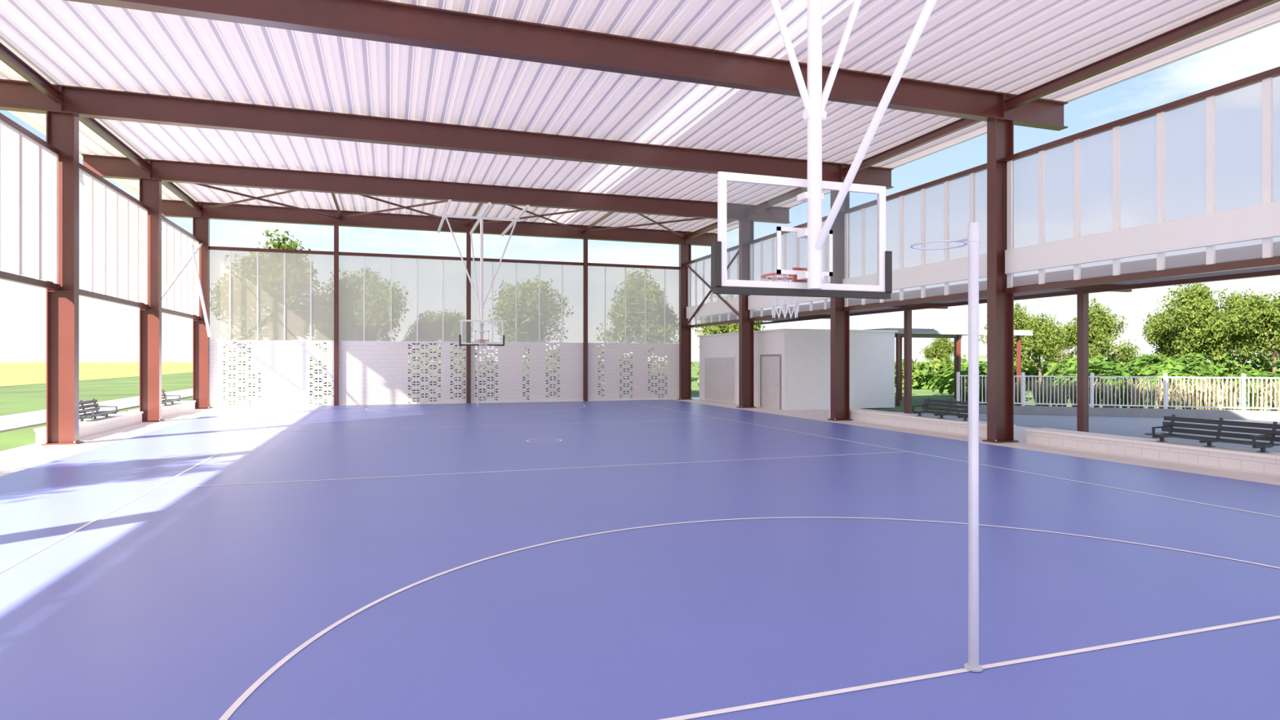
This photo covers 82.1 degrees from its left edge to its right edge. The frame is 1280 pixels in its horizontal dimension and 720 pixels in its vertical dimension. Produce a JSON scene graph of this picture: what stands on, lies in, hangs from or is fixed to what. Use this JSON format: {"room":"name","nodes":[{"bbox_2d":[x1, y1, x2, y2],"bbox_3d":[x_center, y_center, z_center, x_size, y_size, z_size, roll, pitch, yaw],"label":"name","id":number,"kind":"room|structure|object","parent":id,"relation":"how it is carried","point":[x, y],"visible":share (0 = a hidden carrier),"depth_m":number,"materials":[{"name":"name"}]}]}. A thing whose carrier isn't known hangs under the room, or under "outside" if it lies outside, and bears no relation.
{"room":"covered basketball court","nodes":[
{"label":"covered basketball court","id":0,"kind":"room"},
{"bbox_2d":[0,112,211,337],"bbox_3d":[-12.390,-3.199,12.053,0.639,4.362,43.980,0,0,-19],"label":"wall","id":1,"kind":"structure","parent":0,"point":[113,223],"depth_m":20.88,"materials":[{"name":"white metal"}]},
{"bbox_2d":[81,154,791,223],"bbox_3d":[-6.116,-6.700,29.713,27.550,0.700,0.300,0,0,-19],"label":"roof beam","id":2,"kind":"structure","parent":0,"point":[106,166],"depth_m":28.70,"materials":[{"name":"brown metal"}]},
{"bbox_2d":[161,199,717,246],"bbox_3d":[-8.482,-6.700,36.672,27.550,0.700,0.300,0,0,-19],"label":"roof beam","id":3,"kind":"structure","parent":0,"point":[170,208],"depth_m":35.75,"materials":[{"name":"brown metal"}]},
{"bbox_2d":[209,341,679,407],"bbox_3d":[-8.507,0.650,36.822,23.600,3.047,0.100,0,0,-19],"label":"wall","id":4,"kind":"structure","parent":0,"point":[371,373],"depth_m":36.13,"materials":[{"name":"white concrete"}]},
{"bbox_2d":[208,245,679,344],"bbox_3d":[-8.597,-2.985,36.775,22.800,4.270,0.170,0,0,-19],"label":"screen","id":5,"kind":"object","parent":4,"relation":"attached to","point":[220,248],"visible":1,"depth_m":36.12,"materials":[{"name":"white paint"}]},
{"bbox_2d":[193,183,704,239],"bbox_3d":[-7.394,-6.715,33.160,23.427,0.230,7.114,0,0,-19],"label":"roof truss","id":6,"kind":"structure","parent":0,"point":[252,197],"depth_m":33.26,"materials":[{"name":"brown metal"}]},
{"bbox_2d":[0,42,63,103],"bbox_3d":[-13.715,-6.695,15.484,0.160,0.250,7.030,0,0,-19],"label":"strut","id":7,"kind":"object","parent":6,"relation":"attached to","point":[7,56],"visible":1,"depth_m":17.16,"materials":[{"name":"red metal"}]},
{"bbox_2d":[79,116,151,173],"bbox_3d":[-16.081,-6.695,22.443,0.160,0.250,7.030,0,0,-19],"label":"strut","id":8,"kind":"object","parent":6,"relation":"attached to","point":[91,123],"visible":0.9,"depth_m":22.53,"materials":[{"name":"red metal"}]},
{"bbox_2d":[161,182,202,212],"bbox_3d":[-18.448,-6.695,29.401,0.160,0.250,7.030,0,0,-19],"label":"strut","id":9,"kind":"object","parent":6,"relation":"attached to","point":[171,186],"visible":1,"depth_m":29.82,"materials":[{"name":"red metal"}]},
{"bbox_2d":[437,199,529,350],"bbox_3d":[-7.221,-3.384,33.008,3.400,5.911,7.350,0,0,-19],"label":"basketball hoop","id":10,"kind":"object","parent":6,"relation":"hanging from","point":[480,219],"visible":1,"depth_m":32.09,"materials":[{"name":"clear plastic"}]},
{"bbox_2d":[684,219,735,239],"bbox_3d":[3.659,-6.695,36.919,0.160,0.250,7.030,0,0,-19],"label":"strut","id":11,"kind":"object","parent":6,"relation":"attached to","point":[711,227],"visible":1,"depth_m":37.92,"materials":[{"name":"red metal"}]},
{"bbox_2d":[746,187,807,214],"bbox_3d":[6.026,-6.695,29.960,0.160,0.250,7.030,0,0,-19],"label":"strut","id":12,"kind":"object","parent":6,"relation":"attached to","point":[795,192],"visible":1,"depth_m":30.80,"materials":[{"name":"red metal"}]},
{"bbox_2d":[711,0,937,318],"bbox_3d":[2.115,-3.384,5.552,3.400,5.911,7.350,0,0,-19],"label":"basketball hoop","id":13,"kind":"object","parent":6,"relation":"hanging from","point":[806,282],"visible":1,"depth_m":6.87,"materials":[{"name":"clear plastic"}]},
{"bbox_2d":[840,118,982,177],"bbox_3d":[8.392,-6.695,23.001,0.160,0.250,7.030,0,0,-19],"label":"strut","id":14,"kind":"object","parent":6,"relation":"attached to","point":[960,124],"visible":0.64,"depth_m":22.61,"materials":[{"name":"red metal"}]},
{"bbox_2d":[1002,0,1279,111],"bbox_3d":[10.758,-6.695,16.043,0.160,0.250,7.030,0,0,-19],"label":"roof beam","id":15,"kind":"structure","parent":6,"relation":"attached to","point":[1241,8],"depth_m":15.77,"materials":[{"name":"red metal"}]},
{"bbox_2d":[0,399,1279,719],"bbox_3d":[-1.336,2.159,15.812,21.250,0.018,43.800,0,0,-19],"label":"floor","id":16,"kind":"structure","parent":0,"point":[171,604],"depth_m":7.32,"materials":[{"name":"blue plastic"}]},
{"bbox_2d":[475,339,479,406],"bbox_3d":[-7.426,0.597,33.766,0.394,3.094,0.602,0,0,-19],"label":"post","id":17,"kind":"object","parent":16,"relation":"on","point":[477,340],"visible":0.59,"depth_m":33.97,"materials":[{"name":"white metal"}]},
{"bbox_2d":[0,403,1279,719],"bbox_3d":[-2.554,2.146,19.564,15.300,0.001,30.560,0,0,-19],"label":"court markings","id":18,"kind":"object","parent":16,"relation":"on","point":[234,706],"visible":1,"depth_m":5.82,"materials":[{"name":"paint"}]},
{"bbox_2d":[910,222,982,671],"bbox_3d":[2.241,0.597,5.337,0.394,3.094,0.602,0,0,-19],"label":"post","id":19,"kind":"object","parent":16,"relation":"on","point":[973,235],"visible":1,"depth_m":5.08,"materials":[{"name":"white metal"}]},
{"bbox_2d":[0,0,1279,233],"bbox_3d":[-1.373,-7.115,15.377,27.500,0.120,46.800,0,0,-19],"label":"ceiling","id":20,"kind":"structure","parent":0,"point":[1011,46],"depth_m":18.43,"materials":[{"name":"white metal"}]},
{"bbox_2d":[8,111,139,196],"bbox_3d":[-14.467,-7.145,10.924,0.200,0.170,46.800,0,0,-19],"label":"gutter","id":21,"kind":"object","parent":20,"relation":"attached to","point":[14,113],"visible":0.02,"depth_m":22.57,"materials":[{"name":"white paint"}]},
{"bbox_2d":[726,18,1279,231],"bbox_3d":[11.758,-7.145,19.842,0.200,0.170,46.800,0,0,-19],"label":"gutter","id":22,"kind":"object","parent":20,"relation":"attached to","point":[1276,21],"depth_m":18.18,"materials":[{"name":"metal"}]},
{"bbox_2d":[0,397,1279,484],"bbox_3d":[2.594,2.310,9.068,28.250,0.280,63.500,0,0,-19],"label":"concrete curb","id":23,"kind":"object","parent":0,"point":[21,458],"visible":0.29,"depth_m":18.69,"materials":[{"name":"concrete"}]},
{"bbox_2d":[40,111,84,445],"bbox_3d":[-14.898,-2.090,18.963,0.760,8.520,0.460,0,0,-19],"label":"steel column","id":24,"kind":"structure","parent":23,"relation":"on","point":[62,130],"depth_m":18.96,"materials":[{"name":"brown metal"}]},
{"bbox_2d":[0,79,893,189],"bbox_3d":[-3.750,-6.700,22.754,27.550,0.700,0.300,0,0,-19],"label":"roof beam","id":25,"kind":"structure","parent":24,"relation":"on","point":[15,95],"depth_m":21.53,"materials":[{"name":"brown metal"}]},
{"bbox_2d":[33,400,195,443],"bbox_3d":[-17.690,1.980,25.777,0.660,0.380,13.840,0,0,-19],"label":"wall","id":26,"kind":"structure","parent":23,"relation":"on","point":[120,420],"depth_m":23.18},
{"bbox_2d":[79,398,119,422],"bbox_3d":[-16.565,1.498,22.252,0.660,0.585,2.350,0,0,-19],"label":"slatted bench","id":27,"kind":"object","parent":26,"relation":"on","point":[92,415],"visible":0.88,"depth_m":22.33,"materials":[{"name":"grey metal"}]},
{"bbox_2d":[161,389,181,404],"bbox_3d":[-18.947,1.498,29.258,0.660,0.585,2.350,0,0,-19],"label":"slatted bench","id":28,"kind":"object","parent":26,"relation":"on","point":[163,402],"visible":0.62,"depth_m":29.95,"materials":[{"name":"grey metal"}]},
{"bbox_2d":[139,178,164,422],"bbox_3d":[-17.264,-2.090,25.922,0.760,8.520,0.460,0,0,-19],"label":"steel column","id":29,"kind":"structure","parent":23,"relation":"on","point":[150,191],"depth_m":25.92,"materials":[{"name":"brown metal"}]},
{"bbox_2d":[192,217,212,408],"bbox_3d":[-19.631,-2.090,32.881,0.760,8.520,0.460,0,0,-19],"label":"steel column","id":30,"kind":"structure","parent":23,"relation":"on","point":[201,226],"depth_m":32.88,"materials":[{"name":"brown metal"}]},
{"bbox_2d":[333,224,338,405],"bbox_3d":[-14.309,-2.100,34.627,0.200,8.500,0.180,0,0,-19],"label":"post","id":31,"kind":"object","parent":23,"relation":"on","point":[335,227],"visible":1,"depth_m":34.53,"materials":[{"name":"red metal"}]},
{"bbox_2d":[466,231,471,403],"bbox_3d":[-8.534,-2.100,36.591,0.200,8.500,0.180,0,0,-19],"label":"post","id":32,"kind":"object","parent":23,"relation":"on","point":[468,235],"visible":0.9,"depth_m":36.51,"materials":[{"name":"red metal"}]},
{"bbox_2d":[583,238,587,400],"bbox_3d":[-2.854,-2.100,38.522,0.200,8.500,0.180,0,0,-19],"label":"post","id":33,"kind":"object","parent":23,"relation":"on","point":[585,240],"visible":1,"depth_m":38.43,"materials":[{"name":"red metal"}]},
{"bbox_2d":[677,244,692,399],"bbox_3d":[2.476,-2.090,40.398,0.760,8.520,0.460,0,0,-19],"label":"steel column","id":34,"kind":"structure","parent":23,"relation":"on","point":[685,251],"depth_m":40.35,"materials":[{"name":"brown metal"}]},
{"bbox_2d":[736,219,755,408],"bbox_3d":[4.843,-2.090,33.439,0.760,8.520,0.460,0,0,-19],"label":"steel column","id":35,"kind":"structure","parent":23,"relation":"on","point":[745,227],"depth_m":33.41,"materials":[{"name":"brown metal"}]},
{"bbox_2d":[697,328,897,410],"bbox_3d":[7.446,0.410,36.965,5.900,3.520,9.400,0,0,-19],"label":"building","id":36,"kind":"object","parent":23,"relation":"on","point":[805,353],"visible":0.79,"depth_m":32.89,"materials":[{"name":"white paint"}]},
{"bbox_2d":[704,355,735,404],"bbox_3d":[4.081,0.950,37.881,0.078,2.400,3.700,0,0,-19],"label":"door","id":37,"kind":"structure","parent":36,"relation":"attached to","point":[719,370],"depth_m":37.64,"materials":[{"name":"white paint"}]},
{"bbox_2d":[760,354,781,409],"bbox_3d":[5.802,0.950,32.788,0.098,2.400,1.850,0,0,-19],"label":"door","id":38,"kind":"structure","parent":36,"relation":"attached to","point":[770,366],"depth_m":32.74,"materials":[{"name":"grey paint"}]},
{"bbox_2d":[826,190,852,421],"bbox_3d":[7.209,-2.090,26.480,0.760,8.520,0.460,0,0,-19],"label":"steel column","id":39,"kind":"structure","parent":23,"relation":"on","point":[839,319],"depth_m":26.45,"materials":[{"name":"brown metal"}]},
{"bbox_2d":[982,118,1018,443],"bbox_3d":[9.575,-2.090,19.522,0.760,8.520,0.460,0,0,-19],"label":"steel column","id":40,"kind":"structure","parent":23,"relation":"on","point":[1000,134],"depth_m":19.50,"materials":[{"name":"brown metal"}]},
{"bbox_2d":[65,0,1067,130],"bbox_3d":[-1.384,-6.700,15.795,27.550,0.700,0.300,0,0,-19],"label":"roof beam","id":41,"kind":"structure","parent":40,"relation":"on","point":[377,20],"depth_m":15.81,"materials":[{"name":"brown metal"}]},
{"bbox_2d":[753,269,1279,432],"bbox_3d":[10.646,-0.040,24.480,4.720,4.420,33.500,0,0,-19],"label":"canopy frame","id":42,"kind":"object","parent":23,"relation":"on","point":[1082,292],"visible":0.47,"depth_m":20.74,"materials":[{"name":"brown metal"}]},
{"bbox_2d":[698,241,1279,320],"bbox_3d":[10.636,-2.200,24.477,4.500,0.060,33.500,0,0,-19],"label":"canopy roof","id":43,"kind":"structure","parent":42,"relation":"on","point":[1252,251],"depth_m":18.59,"materials":[{"name":"metal"}]},
{"bbox_2d":[828,407,1279,475],"bbox_3d":[11.125,1.980,17.091,0.690,0.380,22.840,0,0,-19],"label":"wall","id":44,"kind":"structure","parent":23,"relation":"on","point":[1244,460],"depth_m":16.78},
{"bbox_2d":[908,397,979,421],"bbox_3d":[9.319,1.498,22.603,0.660,0.585,2.350,0,0,-19],"label":"slatted bench","id":45,"kind":"object","parent":44,"relation":"on","point":[950,402],"visible":0.91,"depth_m":22.69,"materials":[{"name":"grey metal"}]},
{"bbox_2d":[1144,414,1279,453],"bbox_3d":[11.830,1.498,15.219,0.660,0.585,2.350,0,0,-19],"label":"slatted bench","id":46,"kind":"object","parent":44,"relation":"on","point":[1268,435],"visible":1,"depth_m":15.17,"materials":[{"name":"grey metal"}]},
{"bbox_2d":[684,66,1279,328],"bbox_3d":[9.627,-3.565,19.540,0.330,3.630,43.980,0,0,-19],"label":"wall","id":47,"kind":"structure","parent":0,"point":[1262,221],"depth_m":17.27,"materials":[{"name":"white metal"}]},
{"label":"outside","id":48,"kind":"structure","parent":0,"visible":0},
{"bbox_2d":[891,411,1279,452],"bbox_3d":[25.591,2.175,17.152,20.500,0.001,36.000,0,0,-19],"label":"paving","id":49,"kind":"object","parent":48,"point":[1136,427],"visible":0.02,"depth_m":24.62,"materials":[{"name":"grey concrete"}]},
{"bbox_2d":[958,404,1279,420],"bbox_3d":[22.180,2.010,26.871,19.361,0.320,0.300,0,0,22],"label":"wall","id":50,"kind":"structure","parent":49,"relation":"on","point":[1030,410],"depth_m":27.86,"materials":[{"name":"grey concrete"}]},
{"bbox_2d":[956,372,1279,410],"bbox_3d":[22.151,1.175,26.883,19.424,1.350,0.127,0,0,22],"label":"fence","id":51,"kind":"object","parent":50,"relation":"on","point":[1023,376],"visible":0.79,"depth_m":27.96,"materials":[{"name":"white metal"}]},
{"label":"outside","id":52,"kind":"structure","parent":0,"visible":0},
{"bbox_2d":[0,382,253,431],"bbox_3d":[-21.729,2.305,24.298,2.900,0.290,100.000,0,0,-19],"label":"garden path","id":53,"kind":"structure","parent":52,"point":[15,421],"depth_m":30.14,"materials":[{"name":"grey concrete"}]},
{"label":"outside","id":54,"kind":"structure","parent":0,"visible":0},
{"bbox_2d":[0,361,1279,451],"bbox_3d":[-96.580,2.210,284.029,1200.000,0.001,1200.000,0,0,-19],"label":"ground","id":55,"kind":"structure","parent":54,"point":[15,399],"depth_m":46.80,"materials":[{"name":"green plant"}]},
{"bbox_2d":[209,228,333,347],"bbox_3d":[-34.574,-5.017,68.871,11.017,14.506,13.827,0,0,-24],"label":"tree","id":56,"kind":"object","parent":55,"relation":"on","point":[271,269],"visible":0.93,"depth_m":66.70,"materials":[{"name":"green plant"}]},
{"bbox_2d":[311,328,347,355],"bbox_3d":[-33.769,-2.268,82.838,6.838,9.004,8.583,0,0,-39],"label":"tree","id":57,"kind":"object","parent":55,"relation":"on","point":[323,336],"visible":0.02,"depth_m":80.77,"materials":[{"name":"green plant"}]},
{"bbox_2d":[312,266,411,341],"bbox_3d":[-27.986,-3.769,73.246,10.845,12.001,11.559,0,0,-9],"label":"tree","id":58,"kind":"object","parent":55,"relation":"on","point":[377,295],"visible":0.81,"depth_m":71.98,"materials":[{"name":"green plant"}]},
{"bbox_2d":[400,308,473,356],"bbox_3d":[-22.185,-1.766,80.785,7.085,8.009,7.682,0,0,43],"label":"tree","id":59,"kind":"object","parent":55,"relation":"on","point":[429,326],"visible":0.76,"depth_m":79.84,"materials":[{"name":"green plant"}]},
{"bbox_2d":[223,344,696,397],"bbox_3d":[-10.438,0.672,46.095,29.708,3.346,2.174,0,0,-19],"label":"hedge","id":60,"kind":"object","parent":55,"relation":"on","point":[692,365],"visible":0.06,"depth_m":45.23,"materials":[{"name":"green plant"}]},
{"bbox_2d":[488,274,573,353],"bbox_3d":[-12.469,-3.414,80.697,10.008,11.313,10.851,0,0,-32],"label":"tree","id":61,"kind":"object","parent":55,"relation":"on","point":[527,297],"visible":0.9,"depth_m":77.49,"materials":[{"name":"green plant"}]},
{"bbox_2d":[595,267,679,355],"bbox_3d":[-0.105,-3.768,75.387,9.134,12.005,10.172,0,0,1],"label":"tree","id":62,"kind":"object","parent":55,"relation":"on","point":[635,287],"visible":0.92,"depth_m":74.26,"materials":[{"name":"green plant"}]},
{"bbox_2d":[692,294,765,347],"bbox_3d":[8.361,-2.269,70.740,6.657,9.001,8.053,0,0,-5],"label":"tree","id":63,"kind":"object","parent":55,"relation":"on","point":[733,327],"visible":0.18,"depth_m":70.03,"materials":[{"name":"green plant"}]},
{"bbox_2d":[919,337,964,374],"bbox_3d":[24.785,-0.069,59.911,3.081,4.602,3.431,0,0,-44],"label":"tree","id":64,"kind":"object","parent":55,"relation":"on","point":[942,348],"visible":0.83,"depth_m":59.71,"materials":[{"name":"green plant"}]},
{"bbox_2d":[867,328,1032,405],"bbox_3d":[15.043,0.345,38.386,8.800,3.710,5.000,0,0,-19],"label":"shelter","id":65,"kind":"object","parent":55,"relation":"on","point":[957,334],"visible":0.57,"depth_m":36.26,"materials":[{"name":"grey metal"}]},
{"bbox_2d":[928,360,986,394],"bbox_3d":[19.969,1.140,45.339,4.092,2.225,4.092,0,0,-19],"label":"shrub","id":66,"kind":"object","parent":55,"relation":"on","point":[964,371],"visible":0.46,"depth_m":45.34,"materials":[{"name":"green plant"}]},
{"bbox_2d":[691,352,1279,389],"bbox_3d":[37.921,0.866,56.140,64.105,3.102,25.949,0,0,-19],"label":"hedge","id":67,"kind":"object","parent":55,"relation":"on","point":[918,375],"visible":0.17,"depth_m":55.44,"materials":[{"name":"green plant"}]},
{"bbox_2d":[978,302,1065,384],"bbox_3d":[25.620,-0.920,49.879,4.660,6.301,5.637,0,0,2],"label":"tree","id":68,"kind":"object","parent":55,"relation":"on","point":[1042,340],"visible":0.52,"depth_m":48.94,"materials":[{"name":"green plant"}]},
{"bbox_2d":[1036,325,1075,371],"bbox_3d":[43.545,-0.770,77.688,5.368,6.001,4.438,0,0,-3],"label":"tree","id":69,"kind":"object","parent":55,"relation":"on","point":[1057,353],"visible":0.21,"depth_m":76.75,"materials":[{"name":"green plant"}]},
{"bbox_2d":[1040,354,1134,386],"bbox_3d":[25.041,0.982,41.288,4.508,2.581,4.452,0,0,-19],"label":"shrub","id":70,"kind":"object","parent":55,"relation":"on","point":[1095,360],"visible":0.33,"depth_m":41.55,"materials":[{"name":"green plant"}]},
{"bbox_2d":[1057,297,1141,384],"bbox_3d":[34.270,-1.219,54.934,4.622,6.903,5.147,0,0,-42],"label":"tree","id":71,"kind":"object","parent":55,"relation":"on","point":[1102,326],"visible":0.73,"depth_m":54.40,"materials":[{"name":"green plant"}]},
{"bbox_2d":[1054,360,1144,400],"bbox_3d":[22.552,1.138,36.188,3.890,2.185,3.889,0,0,-19],"label":"shrub","id":72,"kind":"object","parent":55,"relation":"on","point":[1112,371],"visible":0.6,"depth_m":35.61,"materials":[{"name":"green plant"}]},
{"bbox_2d":[951,376,1279,411],"bbox_3d":[26.106,1.426,27.123,26.817,1.568,3.203,0,0,22],"label":"grass bed","id":73,"kind":"object","parent":55,"relation":"on","point":[1220,380],"visible":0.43,"depth_m":29.06,"materials":[{"name":"green plant"}]},
{"bbox_2d":[1119,353,1220,390],"bbox_3d":[30.105,0.920,41.929,4.712,2.620,4.704,0,0,-19],"label":"shrub","id":74,"kind":"object","parent":55,"relation":"on","point":[1172,364],"visible":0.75,"depth_m":41.28,"materials":[{"name":"green plant"}]},
{"bbox_2d":[1129,366,1216,402],"bbox_3d":[25.874,1.269,35.726,3.479,1.921,3.473,0,0,-19],"label":"shrub","id":75,"kind":"object","parent":55,"relation":"on","point":[1184,372],"visible":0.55,"depth_m":35.20,"materials":[{"name":"green plant"}]},
{"bbox_2d":[1141,309,1215,384],"bbox_3d":[45.477,-1.066,61.682,4.682,6.607,5.730,0,0,-38],"label":"tree","id":76,"kind":"object","parent":55,"relation":"on","point":[1158,334],"visible":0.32,"depth_m":62.29,"materials":[{"name":"green plant"}]},
{"bbox_2d":[1152,282,1270,382],"bbox_3d":[44.295,-2.170,56.760,6.509,8.801,7.874,0,0,-28],"label":"tree","id":77,"kind":"object","parent":55,"relation":"on","point":[1196,305],"visible":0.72,"depth_m":56.78,"materials":[{"name":"green plant"}]},
{"bbox_2d":[1206,311,1257,376],"bbox_3d":[57.392,-1.516,72.083,6.338,7.508,5.845,0,0,-37],"label":"tree","id":78,"kind":"object","parent":55,"relation":"on","point":[1242,351],"visible":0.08,"depth_m":71.36,"materials":[{"name":"green plant"}]},
{"bbox_2d":[1219,369,1279,394],"bbox_3d":[30.144,1.352,35.599,3.277,1.755,3.278,0,0,-19],"label":"shrub","id":79,"kind":"object","parent":55,"relation":"on","point":[1265,374],"visible":0.5,"depth_m":35.88,"materials":[{"name":"green plant"}]},
{"bbox_2d":[1224,288,1279,382],"bbox_3d":[45.226,-1.466,51.568,5.250,7.408,6.425,0,0,-25],"label":"tree","id":80,"kind":"object","parent":55,"relation":"on","point":[1260,319],"visible":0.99,"depth_m":52.44,"materials":[{"name":"green plant"}]},
{"bbox_2d":[1258,360,1279,396],"bbox_3d":[36.126,1.134,39.749,4.096,2.261,4.092,0,0,-19],"label":"shrub","id":81,"kind":"object","parent":55,"relation":"on","point":[1277,361],"visible":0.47,"depth_m":41.09,"materials":[{"name":"green plant"}]},
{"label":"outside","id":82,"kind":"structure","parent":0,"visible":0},
{"bbox_2d":[0,361,321,386],"bbox_3d":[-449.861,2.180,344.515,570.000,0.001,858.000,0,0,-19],"label":"meadow","id":83,"kind":"structure","parent":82,"point":[11,374],"depth_m":145.32,"materials":[{"name":"yellow plant"}]}
]}

